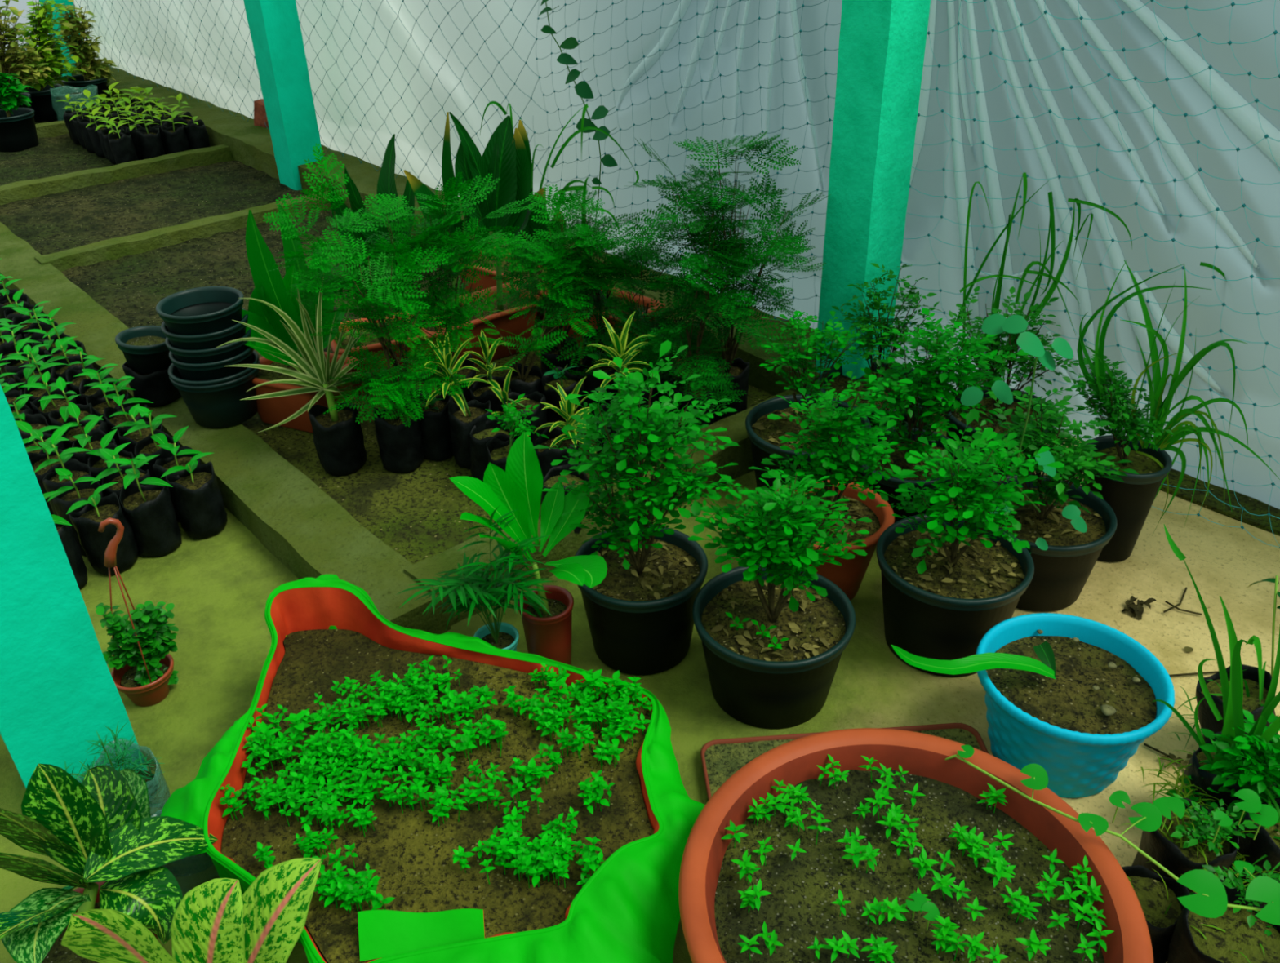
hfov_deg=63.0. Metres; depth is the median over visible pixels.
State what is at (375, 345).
rectangular planter
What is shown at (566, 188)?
clump
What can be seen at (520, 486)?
leaf plant
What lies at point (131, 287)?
soil bed
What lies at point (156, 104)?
bag
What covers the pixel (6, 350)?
potted plant
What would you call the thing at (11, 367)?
potted plant
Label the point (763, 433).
pot
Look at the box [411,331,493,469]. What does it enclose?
variegated plant
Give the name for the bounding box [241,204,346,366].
plant
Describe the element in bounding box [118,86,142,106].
bag
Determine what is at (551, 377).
bag
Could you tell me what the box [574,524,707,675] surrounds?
pot
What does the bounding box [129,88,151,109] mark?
bag
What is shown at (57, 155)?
soil bed
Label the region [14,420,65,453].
bag
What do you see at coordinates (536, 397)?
variegated plant
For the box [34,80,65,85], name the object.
trim
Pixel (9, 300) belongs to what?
potted plant
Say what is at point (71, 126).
bag
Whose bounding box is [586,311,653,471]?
variegated plant
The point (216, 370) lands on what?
nursery pot
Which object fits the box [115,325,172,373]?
nursery pot
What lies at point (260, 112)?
brick
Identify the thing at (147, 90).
bag
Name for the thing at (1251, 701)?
bag
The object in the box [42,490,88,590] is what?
bag
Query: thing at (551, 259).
sapling
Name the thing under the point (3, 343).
potted plant
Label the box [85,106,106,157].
bag
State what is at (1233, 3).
net
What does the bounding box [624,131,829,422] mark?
potted fern
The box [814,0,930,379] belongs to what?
concrete post
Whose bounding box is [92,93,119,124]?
bag
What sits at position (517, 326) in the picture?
rectangular planter
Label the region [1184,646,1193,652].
dead leaf
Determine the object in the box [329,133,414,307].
plant
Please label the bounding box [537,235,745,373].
sapling
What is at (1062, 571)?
pot
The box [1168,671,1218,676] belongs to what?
twig
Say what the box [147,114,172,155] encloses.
bag
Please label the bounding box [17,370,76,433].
bag
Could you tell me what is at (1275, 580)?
seedling
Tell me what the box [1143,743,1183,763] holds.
twig
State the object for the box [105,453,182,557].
seedling
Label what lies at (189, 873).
bag
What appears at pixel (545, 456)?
variegated plant
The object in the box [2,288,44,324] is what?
potted plant
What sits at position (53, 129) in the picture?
trim
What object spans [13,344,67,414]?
bag
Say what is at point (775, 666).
pot
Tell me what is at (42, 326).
potted plant
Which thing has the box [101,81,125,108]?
bag
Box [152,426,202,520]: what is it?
seedling
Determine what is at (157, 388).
bag
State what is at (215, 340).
nursery pot
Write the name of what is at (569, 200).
sapling
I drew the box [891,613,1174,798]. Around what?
plant pot
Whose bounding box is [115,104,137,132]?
seedling
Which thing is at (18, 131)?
pot
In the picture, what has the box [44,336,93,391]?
bag
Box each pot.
[0,0,53,109]
[0,72,39,152]
[18,0,86,122]
[54,0,117,108]
[111,653,173,706]
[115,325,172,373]
[155,286,244,335]
[160,307,248,350]
[164,328,251,364]
[167,351,258,386]
[168,346,253,381]
[168,359,260,427]
[252,351,358,432]
[473,622,519,651]
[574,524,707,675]
[692,564,855,728]
[745,395,871,494]
[771,480,894,600]
[817,362,928,428]
[856,426,965,523]
[875,514,1034,676]
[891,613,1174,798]
[974,474,1117,611]
[1084,435,1172,562]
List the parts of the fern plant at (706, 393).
stem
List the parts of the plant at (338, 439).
stem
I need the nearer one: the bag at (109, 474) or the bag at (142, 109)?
the bag at (109, 474)
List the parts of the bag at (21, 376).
stem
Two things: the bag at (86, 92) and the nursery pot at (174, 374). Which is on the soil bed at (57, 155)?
the bag at (86, 92)
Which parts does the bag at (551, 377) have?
stem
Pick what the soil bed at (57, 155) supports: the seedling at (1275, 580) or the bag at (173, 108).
the bag at (173, 108)
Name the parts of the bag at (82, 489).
stem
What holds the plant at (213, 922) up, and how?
on the floor
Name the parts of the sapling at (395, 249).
stem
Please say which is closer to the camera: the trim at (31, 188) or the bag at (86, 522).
the bag at (86, 522)
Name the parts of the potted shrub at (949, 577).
stem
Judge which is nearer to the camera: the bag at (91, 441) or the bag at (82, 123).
the bag at (91, 441)
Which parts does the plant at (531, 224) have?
stem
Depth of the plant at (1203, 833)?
1.62 m
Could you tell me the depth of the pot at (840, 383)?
2.88 m
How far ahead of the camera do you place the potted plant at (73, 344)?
3.26 m
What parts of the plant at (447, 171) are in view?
stem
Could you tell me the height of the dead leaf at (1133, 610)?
0.027 m
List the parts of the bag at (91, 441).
stem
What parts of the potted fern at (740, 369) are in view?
stem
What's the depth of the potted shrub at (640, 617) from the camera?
2.06 m
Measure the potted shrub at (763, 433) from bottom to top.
0.508 m
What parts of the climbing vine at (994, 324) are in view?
stem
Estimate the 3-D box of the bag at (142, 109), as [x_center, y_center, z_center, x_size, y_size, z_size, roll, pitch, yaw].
[-2.873,-2.054,5.976,0.127,0.230,0.125,23,39,34]
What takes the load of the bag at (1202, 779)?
on the floor
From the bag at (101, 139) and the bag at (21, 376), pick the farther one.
the bag at (101, 139)
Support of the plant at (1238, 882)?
on the bag at (1228, 938)
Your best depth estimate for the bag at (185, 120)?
5.75 m
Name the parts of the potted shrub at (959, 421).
stem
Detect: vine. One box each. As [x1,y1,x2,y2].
[537,0,617,227]
[906,745,1279,930]
[960,313,1087,554]
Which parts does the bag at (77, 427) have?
stem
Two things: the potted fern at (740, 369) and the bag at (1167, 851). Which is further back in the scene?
the potted fern at (740, 369)
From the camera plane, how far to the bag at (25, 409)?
2.94 m
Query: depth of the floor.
2.27 m
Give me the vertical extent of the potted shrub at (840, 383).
0.574 m
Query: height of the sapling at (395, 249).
0.799 m
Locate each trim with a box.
[0,144,233,205]
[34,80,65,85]
[34,191,337,271]
[35,120,68,137]
[1160,468,1279,536]
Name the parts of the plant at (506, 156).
stem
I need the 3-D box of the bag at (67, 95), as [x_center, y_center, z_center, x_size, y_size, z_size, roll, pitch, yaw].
[-3.308,-2.121,6.084,0.128,0.248,0.117,7,33,13]
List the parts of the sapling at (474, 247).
stem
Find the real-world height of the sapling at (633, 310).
0.413 m
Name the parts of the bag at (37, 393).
stem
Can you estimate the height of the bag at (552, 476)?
0.157 m
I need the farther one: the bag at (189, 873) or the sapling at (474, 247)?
the sapling at (474, 247)
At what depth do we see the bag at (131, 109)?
6.06 m
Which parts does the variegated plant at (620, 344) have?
stem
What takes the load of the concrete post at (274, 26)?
on the floor
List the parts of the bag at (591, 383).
stem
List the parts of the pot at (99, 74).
stem, pot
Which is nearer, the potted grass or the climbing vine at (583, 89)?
the potted grass
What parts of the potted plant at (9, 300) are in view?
stem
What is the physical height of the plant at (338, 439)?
0.523 m
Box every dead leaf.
[1122,595,1157,620]
[1159,753,1192,768]
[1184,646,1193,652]
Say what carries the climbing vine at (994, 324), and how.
attached to the potted shrub at (1062, 571)
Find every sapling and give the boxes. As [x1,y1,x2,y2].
[262,142,462,404]
[364,172,542,404]
[469,284,596,395]
[484,184,659,376]
[517,185,674,364]
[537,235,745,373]
[560,275,746,422]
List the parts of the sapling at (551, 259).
stem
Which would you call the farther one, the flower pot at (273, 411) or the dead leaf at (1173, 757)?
the flower pot at (273, 411)
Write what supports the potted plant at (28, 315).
on the floor
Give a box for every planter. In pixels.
[330,295,471,395]
[398,274,540,367]
[458,247,549,324]
[537,266,665,349]
[678,728,1153,962]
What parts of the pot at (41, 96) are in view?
pot, stem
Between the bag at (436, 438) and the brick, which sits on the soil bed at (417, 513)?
the bag at (436, 438)
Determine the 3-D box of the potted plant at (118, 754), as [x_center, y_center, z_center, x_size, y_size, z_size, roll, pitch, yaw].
[-0.912,0.522,1.795,0.180,0.262,0.138,-26,39,-34]
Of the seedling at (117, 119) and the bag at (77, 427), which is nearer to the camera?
the bag at (77, 427)
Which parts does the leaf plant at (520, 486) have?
stem, pot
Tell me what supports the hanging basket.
on the floor
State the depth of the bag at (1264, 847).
1.62 m
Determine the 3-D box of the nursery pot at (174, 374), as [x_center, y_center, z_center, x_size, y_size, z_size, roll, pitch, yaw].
[-1.197,-0.270,2.974,0.244,0.150,0.244,-26,39,-34]
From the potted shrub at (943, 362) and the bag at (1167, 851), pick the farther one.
the potted shrub at (943, 362)
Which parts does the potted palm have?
stem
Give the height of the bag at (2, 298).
0.285 m
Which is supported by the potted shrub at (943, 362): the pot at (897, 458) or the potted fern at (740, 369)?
the pot at (897, 458)
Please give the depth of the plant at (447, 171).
3.12 m
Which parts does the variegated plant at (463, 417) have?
stem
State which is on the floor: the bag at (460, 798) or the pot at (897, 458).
the bag at (460, 798)
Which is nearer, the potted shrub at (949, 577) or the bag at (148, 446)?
the potted shrub at (949, 577)
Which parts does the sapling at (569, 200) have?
stem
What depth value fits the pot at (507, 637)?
2.15 m
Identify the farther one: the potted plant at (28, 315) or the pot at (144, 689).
the potted plant at (28, 315)
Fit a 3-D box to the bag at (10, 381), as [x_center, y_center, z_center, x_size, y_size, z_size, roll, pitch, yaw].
[-1.909,-0.248,3.112,0.129,0.230,0.122,23,39,34]
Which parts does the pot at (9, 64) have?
pot, stem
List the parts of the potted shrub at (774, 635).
stem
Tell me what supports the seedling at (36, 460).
on the floor
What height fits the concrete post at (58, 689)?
2.222 m
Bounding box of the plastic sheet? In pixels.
[73,0,1279,509]
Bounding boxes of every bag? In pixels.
[0,257,17,301]
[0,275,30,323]
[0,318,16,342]
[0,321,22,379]
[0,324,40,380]
[0,344,57,408]
[0,353,27,405]
[0,362,18,393]
[0,382,33,414]
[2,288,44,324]
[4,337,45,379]
[8,394,53,437]
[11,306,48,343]
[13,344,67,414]
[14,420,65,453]
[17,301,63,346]
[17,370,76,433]
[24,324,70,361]
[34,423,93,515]
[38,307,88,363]
[39,376,95,449]
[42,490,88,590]
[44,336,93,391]
[47,468,104,556]
[49,84,101,120]
[53,401,108,448]
[55,93,77,140]
[63,102,88,145]
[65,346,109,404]
[66,481,137,575]
[69,101,102,152]
[69,415,116,464]
[70,100,93,148]
[73,363,134,432]
[77,88,102,115]
[79,368,123,404]
[84,98,111,116]
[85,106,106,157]
[86,429,135,497]
[88,115,125,164]
[90,375,153,445]
[90,442,150,498]
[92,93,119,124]
[94,109,118,159]
[97,104,123,124]
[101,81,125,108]
[101,120,137,164]
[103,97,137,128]
[109,404,164,468]
[110,88,130,113]
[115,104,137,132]
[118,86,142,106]
[119,97,138,117]
[122,115,148,160]
[122,361,181,406]
[123,101,146,123]
[123,406,181,478]
[129,86,161,114]
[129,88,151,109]
[131,109,164,159]
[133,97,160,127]
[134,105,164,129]
[145,97,169,115]
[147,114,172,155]
[151,808,220,897]
[154,102,177,117]
[154,110,189,154]
[155,105,178,121]
[160,452,227,539]
[160,574,705,962]
[166,93,193,127]
[179,115,210,150]
[409,392,453,461]
[467,416,513,481]
[485,394,549,471]
[541,462,590,533]
[542,364,584,434]
[577,340,617,417]
[621,371,660,434]
[1117,798,1273,893]
[1121,865,1190,962]
[1166,879,1279,962]
[1176,661,1278,741]
[1180,731,1272,829]
[1223,783,1279,905]
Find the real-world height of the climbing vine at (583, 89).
0.904 m
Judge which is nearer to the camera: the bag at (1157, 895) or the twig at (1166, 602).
the bag at (1157, 895)
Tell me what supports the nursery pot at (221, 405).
on the concrete curb at (313, 535)
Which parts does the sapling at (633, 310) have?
stem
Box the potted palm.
[395,506,558,651]
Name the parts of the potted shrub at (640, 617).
stem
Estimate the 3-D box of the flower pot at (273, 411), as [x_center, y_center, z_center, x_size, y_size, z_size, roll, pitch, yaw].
[-0.988,-0.263,3.048,0.282,0.160,0.232,12,34,20]
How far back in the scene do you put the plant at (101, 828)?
1.45 m
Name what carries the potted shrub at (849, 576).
on the floor
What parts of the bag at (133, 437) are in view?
stem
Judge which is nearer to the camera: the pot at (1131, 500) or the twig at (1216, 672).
the twig at (1216, 672)
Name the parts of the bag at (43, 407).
stem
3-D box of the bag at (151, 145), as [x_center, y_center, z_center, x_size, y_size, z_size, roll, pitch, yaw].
[-2.640,-1.855,5.608,0.128,0.268,0.141,-8,32,-10]
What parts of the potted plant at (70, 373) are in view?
stem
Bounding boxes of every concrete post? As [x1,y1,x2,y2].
[0,384,137,788]
[39,0,83,76]
[243,0,324,190]
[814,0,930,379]
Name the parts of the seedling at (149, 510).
stem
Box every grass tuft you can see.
[1135,750,1228,812]
[1144,836,1279,888]
[1168,685,1201,751]
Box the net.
[73,0,1279,548]
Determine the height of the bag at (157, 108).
0.238 m
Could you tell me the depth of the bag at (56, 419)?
2.89 m
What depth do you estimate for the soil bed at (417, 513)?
2.73 m
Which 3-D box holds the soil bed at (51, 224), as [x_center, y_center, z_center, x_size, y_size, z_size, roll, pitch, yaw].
[-2.319,-1.318,4.980,1.320,0.019,1.260,-26,39,-34]
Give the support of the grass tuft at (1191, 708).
on the floor
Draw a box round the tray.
[700,723,989,799]
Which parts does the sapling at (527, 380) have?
stem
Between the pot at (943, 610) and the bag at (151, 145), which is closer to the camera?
the pot at (943, 610)
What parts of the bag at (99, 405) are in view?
stem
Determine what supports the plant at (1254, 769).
on the floor
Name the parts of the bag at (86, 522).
stem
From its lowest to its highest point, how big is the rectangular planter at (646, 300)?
0.255 m
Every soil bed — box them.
[0,133,115,186]
[0,160,311,255]
[35,107,104,124]
[61,208,466,358]
[240,319,773,564]
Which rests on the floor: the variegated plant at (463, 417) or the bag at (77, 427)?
the bag at (77, 427)
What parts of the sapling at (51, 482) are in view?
stem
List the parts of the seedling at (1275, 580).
stem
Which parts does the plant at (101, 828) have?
stem, pot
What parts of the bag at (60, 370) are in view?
stem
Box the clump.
[480,101,639,285]
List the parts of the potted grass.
stem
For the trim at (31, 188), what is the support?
on the floor
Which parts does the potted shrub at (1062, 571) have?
stem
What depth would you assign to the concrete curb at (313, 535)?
2.67 m
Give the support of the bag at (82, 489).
on the floor
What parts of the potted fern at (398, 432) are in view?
stem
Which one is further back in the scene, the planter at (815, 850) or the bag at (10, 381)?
the bag at (10, 381)
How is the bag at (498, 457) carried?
on the soil bed at (417, 513)
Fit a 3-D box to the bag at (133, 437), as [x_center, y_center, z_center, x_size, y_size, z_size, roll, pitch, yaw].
[-1.361,-0.100,2.851,0.129,0.230,0.122,-6,32,-9]
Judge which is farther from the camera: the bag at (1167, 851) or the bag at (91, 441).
the bag at (91, 441)
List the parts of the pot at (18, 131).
stem, pot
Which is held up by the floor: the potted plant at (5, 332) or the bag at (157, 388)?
the potted plant at (5, 332)
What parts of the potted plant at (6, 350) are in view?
stem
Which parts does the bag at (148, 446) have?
stem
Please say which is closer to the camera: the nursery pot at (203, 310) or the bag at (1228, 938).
the bag at (1228, 938)
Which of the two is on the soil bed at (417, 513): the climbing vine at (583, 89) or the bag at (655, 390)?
the bag at (655, 390)
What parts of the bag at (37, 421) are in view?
stem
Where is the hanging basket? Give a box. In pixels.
[95,517,178,706]
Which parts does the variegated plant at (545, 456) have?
stem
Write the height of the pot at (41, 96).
0.749 m
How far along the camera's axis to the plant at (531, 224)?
3.31 m
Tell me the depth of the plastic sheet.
2.81 m
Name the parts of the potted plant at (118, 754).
stem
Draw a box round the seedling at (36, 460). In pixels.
[25,429,71,515]
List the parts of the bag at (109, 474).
stem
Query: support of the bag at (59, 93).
on the soil bed at (104, 108)
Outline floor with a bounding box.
[0,49,1279,962]
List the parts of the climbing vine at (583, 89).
stem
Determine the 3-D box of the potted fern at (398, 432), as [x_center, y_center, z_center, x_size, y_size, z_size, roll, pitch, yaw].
[-0.624,-0.315,2.670,0.425,0.630,0.394,-16,35,-23]
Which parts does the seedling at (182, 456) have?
stem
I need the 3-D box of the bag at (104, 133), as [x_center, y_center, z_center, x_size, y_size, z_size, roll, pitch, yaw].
[-2.833,-1.844,5.619,0.150,0.247,0.139,12,34,20]
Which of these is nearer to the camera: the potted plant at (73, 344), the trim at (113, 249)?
the potted plant at (73, 344)
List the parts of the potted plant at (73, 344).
stem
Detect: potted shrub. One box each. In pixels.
[533,340,756,675]
[688,466,871,728]
[745,311,874,494]
[760,370,913,600]
[817,262,942,428]
[856,307,1028,523]
[875,408,1064,676]
[933,384,1139,611]
[944,286,1087,496]
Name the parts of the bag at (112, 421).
stem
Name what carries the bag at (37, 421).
on the floor
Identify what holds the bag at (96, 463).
on the floor
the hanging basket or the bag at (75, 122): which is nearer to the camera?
the hanging basket
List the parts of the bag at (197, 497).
stem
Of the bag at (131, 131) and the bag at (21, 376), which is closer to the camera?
the bag at (21, 376)
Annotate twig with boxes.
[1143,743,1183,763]
[1163,587,1186,613]
[1164,600,1201,615]
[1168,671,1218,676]
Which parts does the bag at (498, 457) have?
stem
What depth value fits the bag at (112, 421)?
2.90 m
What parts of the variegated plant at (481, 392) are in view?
stem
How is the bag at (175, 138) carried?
on the soil bed at (57, 155)
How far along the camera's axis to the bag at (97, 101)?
6.03 m
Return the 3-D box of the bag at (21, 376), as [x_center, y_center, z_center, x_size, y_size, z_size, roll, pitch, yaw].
[-1.817,-0.291,3.170,0.120,0.239,0.132,17,36,27]
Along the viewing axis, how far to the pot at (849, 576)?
2.32 m
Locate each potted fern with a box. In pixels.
[289,228,470,473]
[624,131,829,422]
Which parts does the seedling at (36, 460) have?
stem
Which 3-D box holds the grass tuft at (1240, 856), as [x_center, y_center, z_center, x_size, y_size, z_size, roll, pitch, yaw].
[0.883,0.587,1.621,0.191,0.069,0.183,16,36,26]
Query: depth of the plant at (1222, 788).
1.70 m
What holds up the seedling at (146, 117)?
on the soil bed at (57, 155)
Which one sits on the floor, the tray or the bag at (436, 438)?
the tray
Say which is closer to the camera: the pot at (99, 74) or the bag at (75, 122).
the bag at (75, 122)
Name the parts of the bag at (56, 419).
stem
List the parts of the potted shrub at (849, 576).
stem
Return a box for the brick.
[253,98,268,128]
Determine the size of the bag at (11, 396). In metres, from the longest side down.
0.285 x 0.139 x 0.119 m
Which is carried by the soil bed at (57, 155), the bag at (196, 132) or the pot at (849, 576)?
the bag at (196, 132)
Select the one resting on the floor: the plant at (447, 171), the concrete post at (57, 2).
the concrete post at (57, 2)
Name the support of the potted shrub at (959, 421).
on the floor
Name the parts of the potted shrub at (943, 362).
stem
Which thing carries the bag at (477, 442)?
on the soil bed at (417, 513)
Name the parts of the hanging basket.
stem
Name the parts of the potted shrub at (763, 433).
stem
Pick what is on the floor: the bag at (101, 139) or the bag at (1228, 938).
the bag at (1228, 938)
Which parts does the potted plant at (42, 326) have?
stem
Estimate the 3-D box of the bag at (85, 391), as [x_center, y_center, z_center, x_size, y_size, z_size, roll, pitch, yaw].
[-1.579,-0.234,3.092,0.132,0.212,0.126,-6,33,-6]
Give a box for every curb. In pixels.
[0,222,450,634]
[57,62,821,395]
[403,389,801,626]
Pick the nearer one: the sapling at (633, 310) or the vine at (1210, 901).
the vine at (1210, 901)
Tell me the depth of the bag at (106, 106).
5.87 m
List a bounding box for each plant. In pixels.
[0,763,217,962]
[61,857,322,962]
[64,722,170,815]
[217,273,373,475]
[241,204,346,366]
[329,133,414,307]
[403,111,470,316]
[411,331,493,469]
[448,111,533,312]
[448,431,607,666]
[462,329,516,417]
[488,367,546,446]
[508,187,565,295]
[533,377,601,479]
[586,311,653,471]
[605,201,770,437]
[932,172,1226,414]
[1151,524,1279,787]
[1165,709,1279,821]
[1169,793,1257,856]
[1189,860,1279,936]
[1212,754,1279,831]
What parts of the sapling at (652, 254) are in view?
stem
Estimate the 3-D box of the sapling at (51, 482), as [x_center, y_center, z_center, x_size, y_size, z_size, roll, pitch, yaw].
[-1.451,0.002,2.648,0.134,0.275,0.122,-28,40,-36]
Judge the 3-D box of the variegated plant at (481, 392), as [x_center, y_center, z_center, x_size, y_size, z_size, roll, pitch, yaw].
[-0.410,-0.267,2.867,0.157,0.333,0.149,-26,39,-34]
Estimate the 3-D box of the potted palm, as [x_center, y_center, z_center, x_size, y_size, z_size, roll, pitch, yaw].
[-0.302,0.231,2.049,0.288,0.465,0.297,3,32,6]
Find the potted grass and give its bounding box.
[1062,259,1279,562]
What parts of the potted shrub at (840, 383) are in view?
stem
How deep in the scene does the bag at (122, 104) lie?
6.08 m
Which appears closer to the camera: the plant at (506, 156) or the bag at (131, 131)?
the plant at (506, 156)
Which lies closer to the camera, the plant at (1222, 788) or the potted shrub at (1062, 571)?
the plant at (1222, 788)
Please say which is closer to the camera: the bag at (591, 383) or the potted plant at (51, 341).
the bag at (591, 383)
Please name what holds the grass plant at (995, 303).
on the floor
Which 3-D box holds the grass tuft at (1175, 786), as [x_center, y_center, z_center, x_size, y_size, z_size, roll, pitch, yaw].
[0.923,0.517,1.758,0.162,0.062,0.170,-12,33,-17]
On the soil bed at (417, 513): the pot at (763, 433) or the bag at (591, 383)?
the bag at (591, 383)
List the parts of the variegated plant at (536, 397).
stem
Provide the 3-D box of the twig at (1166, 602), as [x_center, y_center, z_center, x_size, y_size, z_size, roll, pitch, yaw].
[1.213,0.285,2.334,0.077,0.004,0.015,22,39,32]
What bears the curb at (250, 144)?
on the floor
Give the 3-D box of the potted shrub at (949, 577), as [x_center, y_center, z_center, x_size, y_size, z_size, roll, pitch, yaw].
[0.644,0.126,2.130,0.314,0.521,0.330,-26,39,-34]
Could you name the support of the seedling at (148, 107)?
on the soil bed at (57, 155)
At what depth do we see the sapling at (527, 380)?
2.88 m
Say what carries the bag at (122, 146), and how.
on the soil bed at (57, 155)
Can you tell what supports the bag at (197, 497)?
on the floor
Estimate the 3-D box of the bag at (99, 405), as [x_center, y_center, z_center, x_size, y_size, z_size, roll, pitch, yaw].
[-1.517,-0.211,2.994,0.134,0.276,0.124,16,36,25]
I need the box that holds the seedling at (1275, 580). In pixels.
[1247,575,1279,676]
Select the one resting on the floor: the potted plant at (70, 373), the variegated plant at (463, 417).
the potted plant at (70, 373)
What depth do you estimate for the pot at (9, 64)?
6.21 m
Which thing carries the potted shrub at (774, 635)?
on the floor
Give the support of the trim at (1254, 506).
on the floor
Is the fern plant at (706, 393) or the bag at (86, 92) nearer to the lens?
the fern plant at (706, 393)
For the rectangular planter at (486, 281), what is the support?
on the soil bed at (417, 513)
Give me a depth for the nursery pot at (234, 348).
2.83 m

